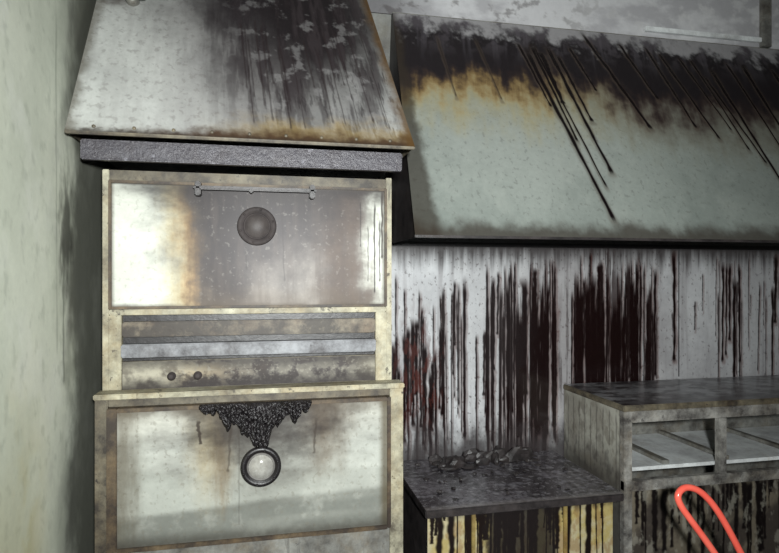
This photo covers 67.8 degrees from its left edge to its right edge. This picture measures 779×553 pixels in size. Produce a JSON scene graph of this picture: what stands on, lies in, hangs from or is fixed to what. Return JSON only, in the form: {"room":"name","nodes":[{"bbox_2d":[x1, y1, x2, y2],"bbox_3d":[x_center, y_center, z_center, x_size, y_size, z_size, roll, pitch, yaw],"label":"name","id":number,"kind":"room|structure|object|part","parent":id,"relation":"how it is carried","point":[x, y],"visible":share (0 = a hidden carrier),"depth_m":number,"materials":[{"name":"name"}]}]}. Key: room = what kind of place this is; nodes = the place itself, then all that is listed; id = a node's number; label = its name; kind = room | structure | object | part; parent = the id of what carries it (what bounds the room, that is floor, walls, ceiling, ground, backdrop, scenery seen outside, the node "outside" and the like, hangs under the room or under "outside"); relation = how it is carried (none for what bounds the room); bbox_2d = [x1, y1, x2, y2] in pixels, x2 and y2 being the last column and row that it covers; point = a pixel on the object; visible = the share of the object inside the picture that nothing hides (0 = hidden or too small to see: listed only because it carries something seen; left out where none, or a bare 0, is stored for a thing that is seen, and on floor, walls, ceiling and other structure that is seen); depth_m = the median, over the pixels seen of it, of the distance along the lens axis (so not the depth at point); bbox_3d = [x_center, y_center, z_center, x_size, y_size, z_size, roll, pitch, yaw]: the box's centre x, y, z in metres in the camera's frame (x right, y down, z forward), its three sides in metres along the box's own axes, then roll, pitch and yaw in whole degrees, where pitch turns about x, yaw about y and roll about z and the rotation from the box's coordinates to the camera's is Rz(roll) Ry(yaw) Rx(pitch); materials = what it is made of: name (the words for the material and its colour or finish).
{"room":"fire-damaged room","nodes":[
{"label":"fire-damaged room","id":0,"kind":"room"},
{"bbox_2d":[0,0,118,552],"bbox_3d":[-0.751,-0.110,0.454,0.001,3.120,4.400,0,0,-12],"label":"wall","id":1,"kind":"structure","parent":0,"point":[51,197],"depth_m":1.71,"materials":[{"name":"paint"}]},
{"bbox_2d":[125,0,778,201],"bbox_3d":[0.758,-0.110,3.070,4.240,3.120,0.110,0,0,-12],"label":"wall","id":2,"kind":"structure","parent":0,"point":[628,17],"depth_m":3.08,"materials":[{"name":"grey paint"}]},
{"bbox_2d":[64,0,414,178],"bbox_3d":[-0.549,-1.014,2.332,1.140,1.252,0.799,0,0,-12],"label":"extraction hood","id":3,"kind":"object","parent":2,"relation":"attached to","point":[298,72],"visible":1,"depth_m":2.08,"materials":[{"name":"metal"}]},
{"bbox_2d":[386,12,778,242],"bbox_3d":[1.325,-0.718,2.800,2.643,1.136,0.626,0,0,-12],"label":"exhaust hood","id":4,"kind":"object","parent":2,"relation":"attached to","point":[518,131],"visible":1,"depth_m":2.66,"materials":[{"name":"metal"}]},
{"bbox_2d":[392,209,778,459],"bbox_3d":[1.205,0.550,3.108,2.750,1.800,0.015,0,0,-12],"label":"backsplash","id":5,"kind":"structure","parent":2,"relation":"attached to","point":[488,335],"depth_m":3.03,"materials":[{"name":"metal"}]},
{"bbox_2d":[644,0,771,47],"bbox_3d":[1.771,-1.480,3.212,0.800,0.360,0.028,0,0,-12],"label":"window frame","id":6,"kind":"structure","parent":2,"relation":"in","point":[764,39],"depth_m":3.27,"materials":[{"name":"grey metal"}]},
{"bbox_3d":[1.215,1.500,0.923,4.240,0.100,4.500,0,0,-12],"label":"floor","id":7,"kind":"structure","parent":0,"visible":0},
{"bbox_2d":[93,169,403,552],"bbox_3d":[-0.529,0.535,2.335,1.073,1.830,0.752,0,0,-12],"label":"oven","id":8,"kind":"object","parent":7,"relation":"on","point":[249,400],"visible":1,"depth_m":2.09,"materials":[{"name":"beige metal"}]},
{"bbox_3d":[-0.978,0.753,1.979,0.041,0.674,0.042,0,0,-12],"label":"post","id":9,"kind":"part","parent":8,"relation":"part of","materials":[{"name":"beige metal"}]},
{"bbox_3d":[-0.778,0.357,2.069,0.030,0.030,0.024,0,0,-12],"label":"knob","id":10,"kind":"part","parent":8,"relation":"part of","materials":[{"name":"grey metal"}]},
{"bbox_3d":[-0.691,0.357,2.088,0.030,0.030,0.024,0,0,-12],"label":"knob","id":11,"kind":"part","parent":8,"relation":"part of","materials":[{"name":"grey metal"}]},
{"bbox_3d":[-0.501,0.126,2.150,0.990,0.020,0.045,0,0,-12],"label":"sill","id":12,"kind":"part","parent":8,"relation":"part of","materials":[{"name":"metal"}]},
{"bbox_3d":[-0.493,-0.111,2.120,0.980,0.442,0.001,0,0,-12],"label":"door","id":13,"kind":"part","parent":8,"relation":"part of","materials":[{"name":"grey metal"}]},
{"bbox_3d":[-0.502,0.350,2.154,0.907,0.099,0.027,0,0,-12],"label":"control plate","id":14,"kind":"part","parent":8,"relation":"part of","materials":[{"name":"metal"}]},
{"bbox_3d":[-0.463,0.683,2.044,0.928,0.467,0.001,0,0,-12],"label":"door","id":15,"kind":"part","parent":8,"relation":"part of","materials":[{"name":"grey metal"}]},
{"bbox_3d":[-0.480,1.010,2.088,0.974,0.140,0.035,0,0,-12],"label":"panel","id":16,"kind":"part","parent":8,"relation":"part of","materials":[{"name":"grey metal"}]},
{"bbox_3d":[-0.482,-0.310,2.097,0.430,0.050,0.053,0,0,-12],"label":"handle","id":17,"kind":"part","parent":8,"relation":"part of","materials":[{"name":"grey metal"}]},
{"bbox_3d":[0.022,0.753,2.192,0.051,0.674,0.042,0,0,-12],"label":"post","id":18,"kind":"part","parent":8,"relation":"part of","materials":[{"name":"beige metal"}]},
{"bbox_2d":[403,450,623,552],"bbox_3d":[0.492,1.175,2.616,0.854,0.550,0.617,0,0,-12],"label":"base cabinet","id":19,"kind":"object","parent":7,"relation":"on","point":[537,515],"visible":0.93,"depth_m":2.40,"materials":[{"name":"metal"}]},
{"bbox_2d":[415,445,570,500],"bbox_3d":[0.486,0.862,2.638,0.691,0.073,0.532,0,0,-12],"label":"debris","id":20,"kind":"object","parent":19,"relation":"on","point":[517,454],"visible":1,"depth_m":2.77,"materials":[{"name":"black stone"}]},
{"bbox_2d":[564,375,778,552],"bbox_3d":[1.760,1.005,2.939,1.634,0.890,0.529,0,0,-12],"label":"work table","id":21,"kind":"object","parent":7,"relation":"on","point":[648,439],"visible":0.75,"depth_m":2.67,"materials":[{"name":"grey metal"}]},
{"bbox_3d":[1.807,1.133,2.705,1.540,0.395,0.001,0,0,-12],"label":"panel","id":22,"kind":"part","parent":21,"relation":"part of","materials":[{"name":"grey metal"}]},
{"bbox_2d":[674,484,743,552],"bbox_3d":[1.141,1.087,2.010,0.302,0.725,0.066,0,0,9],"label":"hose","id":23,"kind":"object","parent":7,"relation":"on","point":[680,490],"visible":1,"depth_m":2.01,"materials":[{"name":"red rubber"}]}
]}

